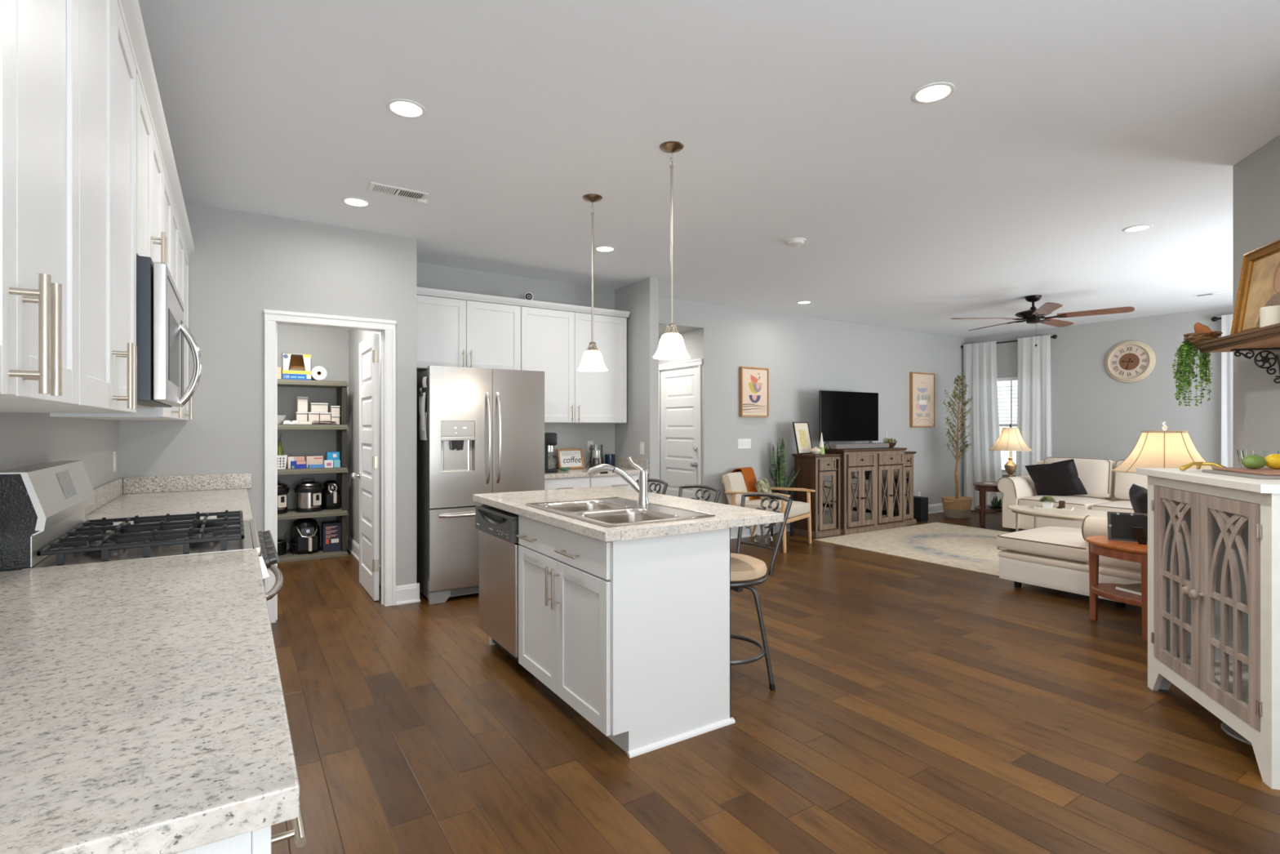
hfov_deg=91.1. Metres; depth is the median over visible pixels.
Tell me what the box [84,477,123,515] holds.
backsplash
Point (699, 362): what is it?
trim
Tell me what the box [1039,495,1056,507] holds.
planter
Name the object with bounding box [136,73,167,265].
upper cabinet
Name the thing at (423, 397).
paper sheet
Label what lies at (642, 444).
light switch
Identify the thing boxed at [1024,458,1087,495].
throw pillow
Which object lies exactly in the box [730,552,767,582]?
seat cushion
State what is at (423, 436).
paper sheet
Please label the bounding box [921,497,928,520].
grille
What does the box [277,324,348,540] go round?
wall
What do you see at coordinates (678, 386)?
door
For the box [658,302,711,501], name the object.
wall
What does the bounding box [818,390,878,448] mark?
television
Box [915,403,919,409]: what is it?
light
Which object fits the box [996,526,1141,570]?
seat cushion
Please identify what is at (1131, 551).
side table
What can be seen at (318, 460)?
carton
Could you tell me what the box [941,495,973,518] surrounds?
basket
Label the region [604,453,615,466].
candle jar
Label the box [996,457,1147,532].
loveseat
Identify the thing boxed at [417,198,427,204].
ceiling sensor
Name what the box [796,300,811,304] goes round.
recessed light
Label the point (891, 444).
bowl
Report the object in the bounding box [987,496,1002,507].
planter
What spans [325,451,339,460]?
carton
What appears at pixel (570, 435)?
wall
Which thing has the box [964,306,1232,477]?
wall
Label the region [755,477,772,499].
throw pillow
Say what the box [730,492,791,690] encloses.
bar stool
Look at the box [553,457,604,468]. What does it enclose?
backsplash
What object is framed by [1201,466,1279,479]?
serving board
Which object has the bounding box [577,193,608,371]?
pendant lamp
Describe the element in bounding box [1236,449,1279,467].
glass bowl
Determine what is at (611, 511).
sink
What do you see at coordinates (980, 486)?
side table
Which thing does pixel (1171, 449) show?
table lamp
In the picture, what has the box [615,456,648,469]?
backsplash
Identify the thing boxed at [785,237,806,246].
smoke detector
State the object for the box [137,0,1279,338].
ceiling
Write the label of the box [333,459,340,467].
carton
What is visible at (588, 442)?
wall outlet
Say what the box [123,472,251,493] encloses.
backsplash
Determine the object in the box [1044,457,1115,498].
cushion
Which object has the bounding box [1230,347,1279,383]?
shelf bracket
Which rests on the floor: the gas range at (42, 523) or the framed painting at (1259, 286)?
the gas range at (42, 523)
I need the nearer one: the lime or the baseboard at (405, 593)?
the lime
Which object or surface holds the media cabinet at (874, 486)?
on the floor
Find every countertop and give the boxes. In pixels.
[0,548,300,853]
[84,472,252,527]
[472,485,783,542]
[544,456,648,479]
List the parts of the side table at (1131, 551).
leg, leg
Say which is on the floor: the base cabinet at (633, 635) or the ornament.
the base cabinet at (633, 635)
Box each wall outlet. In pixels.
[112,451,115,471]
[586,440,593,452]
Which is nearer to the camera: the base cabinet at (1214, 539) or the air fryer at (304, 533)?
the base cabinet at (1214, 539)
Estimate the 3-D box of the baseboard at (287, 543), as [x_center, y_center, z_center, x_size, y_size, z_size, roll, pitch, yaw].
[-3.869,1.251,6.415,1.635,0.138,0.024,0,0,-33]
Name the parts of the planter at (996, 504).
dish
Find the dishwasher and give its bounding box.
[475,504,528,671]
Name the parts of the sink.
bowl, bowl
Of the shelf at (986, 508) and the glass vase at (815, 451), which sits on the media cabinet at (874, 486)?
the glass vase at (815, 451)
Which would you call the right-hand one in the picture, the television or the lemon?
the lemon
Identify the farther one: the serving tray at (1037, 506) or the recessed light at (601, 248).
the serving tray at (1037, 506)
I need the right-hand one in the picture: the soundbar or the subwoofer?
the subwoofer
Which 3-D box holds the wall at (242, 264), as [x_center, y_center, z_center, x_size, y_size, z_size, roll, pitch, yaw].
[-2.455,-0.051,4.324,1.747,2.743,0.115,0,0,-33]
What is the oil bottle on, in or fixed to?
in the plastic basket at (282, 460)
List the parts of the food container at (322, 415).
lid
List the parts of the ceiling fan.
blade, blade, blade arm, blade arm, blade arm, blade, blade arm, blade, blade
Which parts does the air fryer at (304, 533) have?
drawer, display panel, drawer handle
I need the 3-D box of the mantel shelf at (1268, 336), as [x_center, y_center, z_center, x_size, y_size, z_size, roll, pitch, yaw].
[2.724,-0.406,2.359,0.300,0.048,1.760,0,0,18]
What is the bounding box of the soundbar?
[831,442,888,449]
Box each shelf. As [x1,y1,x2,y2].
[974,504,1001,512]
[1090,582,1142,607]
[1177,656,1248,704]
[1193,323,1279,352]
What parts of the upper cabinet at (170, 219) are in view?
door, door, handle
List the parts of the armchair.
leg, leg, armrest, leg, armrest, cross rail, leg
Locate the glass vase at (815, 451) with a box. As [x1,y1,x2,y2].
[810,446,821,454]
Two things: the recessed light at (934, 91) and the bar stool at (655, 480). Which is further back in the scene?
the bar stool at (655, 480)
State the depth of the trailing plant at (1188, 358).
3.27 m
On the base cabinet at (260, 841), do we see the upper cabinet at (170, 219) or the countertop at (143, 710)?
the countertop at (143, 710)
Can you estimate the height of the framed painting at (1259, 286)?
0.445 m
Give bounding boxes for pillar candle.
[592,449,599,457]
[1259,304,1279,327]
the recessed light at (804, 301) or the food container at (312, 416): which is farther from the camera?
the recessed light at (804, 301)
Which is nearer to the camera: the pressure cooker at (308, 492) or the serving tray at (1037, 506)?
the pressure cooker at (308, 492)
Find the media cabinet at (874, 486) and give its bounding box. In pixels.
[791,447,916,537]
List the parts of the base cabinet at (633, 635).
panel, handle, door, handle, handle, drawer, handle, door, panel, shoe moulding, panel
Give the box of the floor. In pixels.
[271,510,1279,853]
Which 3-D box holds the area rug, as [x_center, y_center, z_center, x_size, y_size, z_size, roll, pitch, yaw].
[3.879,1.315,6.705,2.450,0.009,3.040,0,0,-33]
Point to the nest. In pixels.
(1202, 332)
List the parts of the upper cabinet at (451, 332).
door, handle, handle, door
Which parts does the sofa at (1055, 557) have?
arm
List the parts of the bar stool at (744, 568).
leg, frame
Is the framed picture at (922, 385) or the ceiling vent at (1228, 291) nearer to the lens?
the ceiling vent at (1228, 291)
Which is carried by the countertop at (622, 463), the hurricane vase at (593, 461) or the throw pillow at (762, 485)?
the hurricane vase at (593, 461)
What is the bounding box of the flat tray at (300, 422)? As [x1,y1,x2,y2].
[298,421,311,424]
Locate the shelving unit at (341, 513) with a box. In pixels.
[277,378,348,562]
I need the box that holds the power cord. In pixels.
[284,533,297,555]
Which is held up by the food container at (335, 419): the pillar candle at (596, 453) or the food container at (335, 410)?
the food container at (335, 410)
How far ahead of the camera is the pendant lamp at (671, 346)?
3.16 m
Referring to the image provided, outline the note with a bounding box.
[422,376,426,387]
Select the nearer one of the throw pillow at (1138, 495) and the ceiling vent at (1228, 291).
the throw pillow at (1138, 495)
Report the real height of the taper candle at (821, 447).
0.265 m
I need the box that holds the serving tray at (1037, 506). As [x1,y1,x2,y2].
[1033,504,1074,511]
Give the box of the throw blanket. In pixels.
[731,466,760,500]
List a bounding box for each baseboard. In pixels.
[286,534,348,549]
[346,535,381,585]
[395,582,419,604]
[417,583,420,601]
[730,502,943,538]
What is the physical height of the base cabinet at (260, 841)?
0.874 m
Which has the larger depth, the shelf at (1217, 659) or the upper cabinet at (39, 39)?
the shelf at (1217, 659)
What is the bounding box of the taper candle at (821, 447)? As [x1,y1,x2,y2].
[818,432,824,453]
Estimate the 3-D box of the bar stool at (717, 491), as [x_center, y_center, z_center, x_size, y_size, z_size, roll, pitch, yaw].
[0.179,0.840,3.712,0.556,0.965,0.434,0,0,-36]
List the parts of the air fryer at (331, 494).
drawer, drawer handle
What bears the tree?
on the floor
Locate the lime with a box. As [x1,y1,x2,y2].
[1241,454,1266,469]
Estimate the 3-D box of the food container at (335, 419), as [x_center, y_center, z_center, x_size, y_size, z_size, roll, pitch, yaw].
[-3.189,-0.073,6.558,0.081,0.095,0.136,0,0,-33]
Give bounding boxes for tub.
[319,421,330,424]
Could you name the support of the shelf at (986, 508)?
attached to the side table at (980, 486)
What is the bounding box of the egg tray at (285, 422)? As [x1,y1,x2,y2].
[283,420,298,424]
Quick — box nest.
[1182,322,1222,343]
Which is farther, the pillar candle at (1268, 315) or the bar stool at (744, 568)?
the bar stool at (744, 568)
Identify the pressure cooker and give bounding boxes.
[277,480,289,514]
[293,479,324,512]
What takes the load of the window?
in the wall at (1095, 414)
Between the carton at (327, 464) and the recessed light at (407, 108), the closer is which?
the recessed light at (407, 108)
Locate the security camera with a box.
[523,292,533,306]
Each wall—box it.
[0,412,119,488]
[119,202,416,586]
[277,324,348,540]
[348,329,381,565]
[416,262,614,457]
[614,276,658,493]
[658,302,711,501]
[711,303,964,518]
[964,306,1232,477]
[1232,134,1279,467]
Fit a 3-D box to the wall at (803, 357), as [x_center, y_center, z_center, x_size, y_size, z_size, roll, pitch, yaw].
[2.991,-0.051,8.721,5.237,2.743,0.100,0,0,-33]
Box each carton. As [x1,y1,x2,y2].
[287,456,304,468]
[290,460,306,468]
[306,455,323,467]
[308,464,324,468]
[321,520,341,552]
[324,459,333,467]
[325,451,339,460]
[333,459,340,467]
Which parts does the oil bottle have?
bottle glass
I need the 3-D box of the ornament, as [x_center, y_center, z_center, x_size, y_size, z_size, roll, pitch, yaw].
[2.645,0.187,2.954,0.134,0.045,0.150,0,0,-7]
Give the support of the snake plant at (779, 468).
on the floor
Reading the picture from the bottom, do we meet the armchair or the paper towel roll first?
the armchair
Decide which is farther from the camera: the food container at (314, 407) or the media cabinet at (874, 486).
the media cabinet at (874, 486)
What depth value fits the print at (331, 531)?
6.41 m
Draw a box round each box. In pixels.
[281,353,311,379]
[1058,500,1065,507]
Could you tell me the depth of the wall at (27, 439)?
2.52 m
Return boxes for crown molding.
[117,0,195,256]
[416,286,630,317]
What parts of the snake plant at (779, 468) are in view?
pot, stand leg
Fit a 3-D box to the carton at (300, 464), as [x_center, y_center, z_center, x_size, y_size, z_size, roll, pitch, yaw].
[-3.407,0.377,6.262,0.132,0.075,0.061,0,0,-36]
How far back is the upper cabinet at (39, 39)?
0.95 m
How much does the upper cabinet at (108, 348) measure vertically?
1.040 m
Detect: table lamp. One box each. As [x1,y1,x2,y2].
[988,423,1033,476]
[1111,421,1212,473]
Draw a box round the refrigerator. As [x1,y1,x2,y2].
[416,365,544,604]
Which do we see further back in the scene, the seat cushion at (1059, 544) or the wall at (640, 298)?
the wall at (640, 298)
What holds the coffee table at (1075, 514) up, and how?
on the area rug
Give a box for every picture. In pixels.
[739,366,768,417]
[792,422,812,453]
[909,371,935,426]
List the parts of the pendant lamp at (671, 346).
rod, lamp shade, chain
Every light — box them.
[341,196,370,207]
[386,98,426,118]
[594,245,615,252]
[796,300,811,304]
[911,81,955,103]
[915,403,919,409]
[1122,224,1152,232]
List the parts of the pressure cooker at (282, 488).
control panel, lid trim, lid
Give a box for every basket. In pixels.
[277,454,287,469]
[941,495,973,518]
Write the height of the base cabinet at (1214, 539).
1.110 m
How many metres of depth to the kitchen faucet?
3.24 m
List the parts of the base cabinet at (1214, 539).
door, knob, knob, panel, door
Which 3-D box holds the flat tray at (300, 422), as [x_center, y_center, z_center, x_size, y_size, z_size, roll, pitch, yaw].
[-3.360,-0.041,6.293,0.115,0.030,0.100,0,0,-33]
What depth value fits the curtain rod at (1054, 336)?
9.39 m
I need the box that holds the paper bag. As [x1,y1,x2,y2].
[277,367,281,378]
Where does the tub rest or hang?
in the food container at (326, 421)
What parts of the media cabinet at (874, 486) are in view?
drawer, door, glass panel, door, glass panel, drawer, glass panel, door, door, glass panel, drawer, glass panel, door, glass panel, drawer, door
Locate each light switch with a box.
[640,442,644,453]
[737,438,751,448]
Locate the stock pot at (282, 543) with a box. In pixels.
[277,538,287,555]
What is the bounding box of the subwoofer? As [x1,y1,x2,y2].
[913,495,928,522]
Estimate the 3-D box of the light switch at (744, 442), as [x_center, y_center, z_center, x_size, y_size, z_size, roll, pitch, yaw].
[1.252,0.197,7.534,0.196,0.110,0.010,0,0,-33]
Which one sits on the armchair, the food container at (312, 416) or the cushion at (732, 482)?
the cushion at (732, 482)
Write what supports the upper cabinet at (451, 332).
attached to the wall at (570, 435)
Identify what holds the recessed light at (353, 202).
in the ceiling at (1066, 126)
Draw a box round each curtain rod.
[960,334,1057,348]
[1210,316,1221,321]
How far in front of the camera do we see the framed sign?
6.09 m
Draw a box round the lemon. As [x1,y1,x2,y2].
[1264,453,1279,469]
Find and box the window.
[999,423,1017,475]
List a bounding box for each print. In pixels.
[288,457,293,468]
[325,525,337,537]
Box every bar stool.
[635,478,667,494]
[678,484,720,502]
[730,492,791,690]
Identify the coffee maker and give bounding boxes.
[544,432,559,472]
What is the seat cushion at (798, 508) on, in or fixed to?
on the armchair
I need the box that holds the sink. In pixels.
[524,497,715,527]
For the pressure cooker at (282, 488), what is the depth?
6.18 m
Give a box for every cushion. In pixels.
[722,471,749,506]
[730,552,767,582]
[736,498,809,517]
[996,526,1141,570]
[1018,495,1112,509]
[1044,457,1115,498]
[1091,500,1133,512]
[1114,460,1147,500]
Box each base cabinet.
[176,805,306,853]
[481,503,735,758]
[544,476,590,489]
[589,474,648,490]
[1136,467,1279,789]
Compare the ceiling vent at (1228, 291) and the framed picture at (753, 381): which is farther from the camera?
the framed picture at (753, 381)
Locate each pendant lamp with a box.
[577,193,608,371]
[652,141,690,359]
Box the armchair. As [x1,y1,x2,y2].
[721,471,815,552]
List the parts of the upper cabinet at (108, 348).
door, door, handle, handle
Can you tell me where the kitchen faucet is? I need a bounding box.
[586,456,648,505]
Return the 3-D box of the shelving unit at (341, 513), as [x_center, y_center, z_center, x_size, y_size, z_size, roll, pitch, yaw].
[-3.504,0.428,6.380,0.934,1.797,0.438,0,0,-33]
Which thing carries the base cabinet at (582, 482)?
on the floor
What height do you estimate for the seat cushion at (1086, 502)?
0.145 m
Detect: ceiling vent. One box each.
[366,182,428,200]
[1191,289,1232,297]
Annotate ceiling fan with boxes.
[951,294,1134,346]
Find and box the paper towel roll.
[311,365,327,380]
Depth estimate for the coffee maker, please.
5.57 m
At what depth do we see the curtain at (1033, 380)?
9.11 m
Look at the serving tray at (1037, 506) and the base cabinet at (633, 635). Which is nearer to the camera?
the base cabinet at (633, 635)
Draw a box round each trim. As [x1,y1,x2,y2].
[263,309,395,622]
[658,358,702,500]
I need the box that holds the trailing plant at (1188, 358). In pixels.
[1170,339,1212,407]
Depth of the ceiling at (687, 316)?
7.06 m
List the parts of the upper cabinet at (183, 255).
door, door, handle, handle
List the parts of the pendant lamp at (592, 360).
rod, lamp shade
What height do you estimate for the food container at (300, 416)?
0.125 m
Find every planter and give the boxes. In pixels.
[882,437,897,447]
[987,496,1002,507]
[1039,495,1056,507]
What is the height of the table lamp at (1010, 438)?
0.803 m
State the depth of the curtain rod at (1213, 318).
7.44 m
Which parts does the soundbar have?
plate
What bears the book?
on the side table at (1131, 551)
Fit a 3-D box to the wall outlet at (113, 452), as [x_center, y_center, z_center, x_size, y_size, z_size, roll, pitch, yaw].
[-3.053,0.200,3.648,0.009,0.116,0.070,0,0,-33]
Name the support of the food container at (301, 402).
on the food container at (300, 416)
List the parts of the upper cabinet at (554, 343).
door, handle, handle, door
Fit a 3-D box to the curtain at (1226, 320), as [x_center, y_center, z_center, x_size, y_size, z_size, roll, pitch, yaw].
[6.991,-0.002,7.152,0.042,2.620,0.551,0,0,-33]
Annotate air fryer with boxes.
[288,517,319,554]
[321,480,341,509]
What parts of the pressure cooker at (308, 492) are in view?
lid, lid trim, lid handle, control panel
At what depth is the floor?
2.65 m
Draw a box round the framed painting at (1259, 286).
[1230,238,1279,334]
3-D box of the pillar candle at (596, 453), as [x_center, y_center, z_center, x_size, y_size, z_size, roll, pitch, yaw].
[-0.430,0.262,6.206,0.076,0.082,0.076,0,0,-33]
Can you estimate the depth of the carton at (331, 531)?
6.42 m
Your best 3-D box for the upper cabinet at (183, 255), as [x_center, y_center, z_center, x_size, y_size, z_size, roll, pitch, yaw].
[-2.767,-0.560,3.550,0.385,1.040,0.842,0,0,-33]
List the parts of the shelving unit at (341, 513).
shelf, shelf, shelf, shelf, shelf, post, post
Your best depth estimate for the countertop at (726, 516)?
2.99 m
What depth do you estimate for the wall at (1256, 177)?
3.24 m
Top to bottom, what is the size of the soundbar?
0.068 m
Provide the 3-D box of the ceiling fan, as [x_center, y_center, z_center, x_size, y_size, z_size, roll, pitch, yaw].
[4.337,-1.148,6.877,1.601,0.550,1.672,0,0,-33]
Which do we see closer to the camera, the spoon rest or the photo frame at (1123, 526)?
the photo frame at (1123, 526)
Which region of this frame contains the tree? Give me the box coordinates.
[941,374,973,518]
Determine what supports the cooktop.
in the gas range at (42, 523)
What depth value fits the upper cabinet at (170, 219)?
2.83 m
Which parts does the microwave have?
frame, control panel, handle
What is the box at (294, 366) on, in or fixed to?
on the shelving unit at (341, 513)
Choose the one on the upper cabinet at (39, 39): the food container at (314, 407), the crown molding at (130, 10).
the crown molding at (130, 10)
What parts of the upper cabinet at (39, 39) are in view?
door, handle, handle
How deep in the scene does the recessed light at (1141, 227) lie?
4.49 m
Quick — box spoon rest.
[559,467,569,471]
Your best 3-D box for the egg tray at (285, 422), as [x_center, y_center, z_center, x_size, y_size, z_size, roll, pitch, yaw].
[-3.466,-0.045,6.237,0.144,0.040,0.074,0,0,-33]
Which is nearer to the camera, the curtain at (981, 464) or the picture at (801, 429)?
the picture at (801, 429)
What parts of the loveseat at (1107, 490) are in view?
arm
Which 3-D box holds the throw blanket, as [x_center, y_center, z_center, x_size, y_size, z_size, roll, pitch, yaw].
[1.247,0.673,7.386,0.255,0.384,0.328,0,0,38]
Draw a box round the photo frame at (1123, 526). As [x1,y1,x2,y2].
[1106,511,1147,544]
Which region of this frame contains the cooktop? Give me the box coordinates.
[21,519,261,569]
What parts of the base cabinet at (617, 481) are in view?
handle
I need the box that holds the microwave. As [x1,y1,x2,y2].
[136,255,202,408]
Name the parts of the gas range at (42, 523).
burner, burner, burner, burner, burner, knob panel, knob, knob, knob, knob, knob, handle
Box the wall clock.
[1105,340,1155,382]
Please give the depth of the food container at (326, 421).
6.47 m
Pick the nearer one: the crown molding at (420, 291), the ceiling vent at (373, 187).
the ceiling vent at (373, 187)
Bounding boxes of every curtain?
[963,341,1002,513]
[1015,334,1051,476]
[1221,314,1232,467]
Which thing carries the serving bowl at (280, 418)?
on the shelving unit at (341, 513)
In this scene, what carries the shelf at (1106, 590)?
attached to the side table at (1131, 551)
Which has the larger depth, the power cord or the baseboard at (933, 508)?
the baseboard at (933, 508)
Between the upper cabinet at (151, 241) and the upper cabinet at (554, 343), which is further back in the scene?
the upper cabinet at (554, 343)
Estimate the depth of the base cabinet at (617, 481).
5.75 m
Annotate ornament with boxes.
[1179,462,1225,471]
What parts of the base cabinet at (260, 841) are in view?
drawer, handle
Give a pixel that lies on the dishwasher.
(498, 528)
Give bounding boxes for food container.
[295,412,307,421]
[296,396,308,412]
[306,412,319,424]
[309,402,328,412]
[319,412,331,419]
[319,419,331,424]
[329,405,340,415]
[330,415,340,424]
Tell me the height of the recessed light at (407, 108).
0.006 m
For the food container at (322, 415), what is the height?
0.074 m
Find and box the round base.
[1220,722,1252,746]
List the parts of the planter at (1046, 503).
pot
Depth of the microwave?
1.94 m
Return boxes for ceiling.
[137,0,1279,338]
[658,297,703,337]
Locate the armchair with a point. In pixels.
(734, 483)
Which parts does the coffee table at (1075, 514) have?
leg, leg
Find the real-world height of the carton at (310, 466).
0.035 m
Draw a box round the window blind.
[997,376,1017,473]
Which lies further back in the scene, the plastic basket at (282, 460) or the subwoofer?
the subwoofer
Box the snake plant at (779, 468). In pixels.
[768,437,800,537]
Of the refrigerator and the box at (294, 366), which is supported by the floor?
the refrigerator
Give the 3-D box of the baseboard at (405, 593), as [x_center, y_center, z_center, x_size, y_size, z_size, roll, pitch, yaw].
[-1.740,1.251,4.702,0.172,0.138,0.024,0,0,-33]
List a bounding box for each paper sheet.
[419,412,426,439]
[420,392,425,431]
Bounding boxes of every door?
[351,333,379,600]
[660,365,697,498]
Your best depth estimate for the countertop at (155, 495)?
3.54 m
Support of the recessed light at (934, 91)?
in the ceiling at (1066, 126)
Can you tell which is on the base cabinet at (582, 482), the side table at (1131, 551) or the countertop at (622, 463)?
the countertop at (622, 463)
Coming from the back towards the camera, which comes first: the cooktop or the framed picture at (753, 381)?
the framed picture at (753, 381)
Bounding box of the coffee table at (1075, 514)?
[1007,505,1106,531]
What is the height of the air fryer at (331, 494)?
0.296 m
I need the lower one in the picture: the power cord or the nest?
the power cord
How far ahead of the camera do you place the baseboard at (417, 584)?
4.74 m
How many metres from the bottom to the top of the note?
0.080 m
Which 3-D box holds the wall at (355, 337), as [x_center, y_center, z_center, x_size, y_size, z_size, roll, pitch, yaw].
[-2.497,-0.051,5.899,0.112,2.743,2.578,0,0,-33]
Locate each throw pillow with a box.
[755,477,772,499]
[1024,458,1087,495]
[1128,484,1147,513]
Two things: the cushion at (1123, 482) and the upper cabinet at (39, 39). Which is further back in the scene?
the cushion at (1123, 482)
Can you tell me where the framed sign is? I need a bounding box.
[556,448,584,469]
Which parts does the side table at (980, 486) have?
leg, leg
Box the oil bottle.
[277,434,284,455]
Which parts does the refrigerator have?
paper strip, freezer drawer, handle, dispenser panel, door, handle, handle, door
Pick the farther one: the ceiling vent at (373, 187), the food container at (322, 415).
the food container at (322, 415)
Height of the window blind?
1.451 m
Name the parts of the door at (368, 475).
knob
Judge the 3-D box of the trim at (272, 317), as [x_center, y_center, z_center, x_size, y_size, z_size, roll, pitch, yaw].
[-2.198,0.267,4.479,0.842,2.107,0.149,0,0,-33]
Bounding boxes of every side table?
[973,481,1001,528]
[1085,536,1147,641]
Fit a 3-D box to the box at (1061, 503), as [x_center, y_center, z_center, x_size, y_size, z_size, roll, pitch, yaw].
[4.596,0.841,6.834,0.056,0.075,0.040,0,0,40]
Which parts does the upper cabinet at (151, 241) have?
door, door, handle, handle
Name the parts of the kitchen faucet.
spout, lever handle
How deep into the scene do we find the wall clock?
8.20 m
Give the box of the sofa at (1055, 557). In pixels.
[996,515,1141,608]
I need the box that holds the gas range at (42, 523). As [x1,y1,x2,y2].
[0,460,283,600]
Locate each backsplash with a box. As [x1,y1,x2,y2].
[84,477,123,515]
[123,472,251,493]
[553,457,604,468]
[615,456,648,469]
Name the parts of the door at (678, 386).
knob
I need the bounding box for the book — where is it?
[1114,582,1141,595]
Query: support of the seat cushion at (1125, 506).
on the loveseat at (1107, 490)
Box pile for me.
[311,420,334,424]
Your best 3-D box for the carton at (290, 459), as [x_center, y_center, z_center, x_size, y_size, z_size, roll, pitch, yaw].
[-3.475,0.357,6.338,0.150,0.115,0.081,0,0,-33]
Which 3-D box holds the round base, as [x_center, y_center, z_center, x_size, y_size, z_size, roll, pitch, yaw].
[2.668,1.301,2.654,0.312,0.037,0.312,0,0,-33]
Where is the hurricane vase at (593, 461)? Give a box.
[589,444,604,467]
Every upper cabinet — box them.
[0,0,79,405]
[0,0,137,413]
[49,165,182,419]
[98,222,193,420]
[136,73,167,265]
[416,294,520,371]
[520,306,626,422]
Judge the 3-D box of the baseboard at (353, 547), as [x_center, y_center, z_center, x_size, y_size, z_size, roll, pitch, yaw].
[-2.530,1.251,5.823,0.024,0.138,2.470,0,0,-33]
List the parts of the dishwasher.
pocket handle, control panel, door, kick plate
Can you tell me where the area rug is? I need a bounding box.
[813,522,1008,576]
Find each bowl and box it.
[277,415,285,424]
[887,442,896,447]
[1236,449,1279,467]

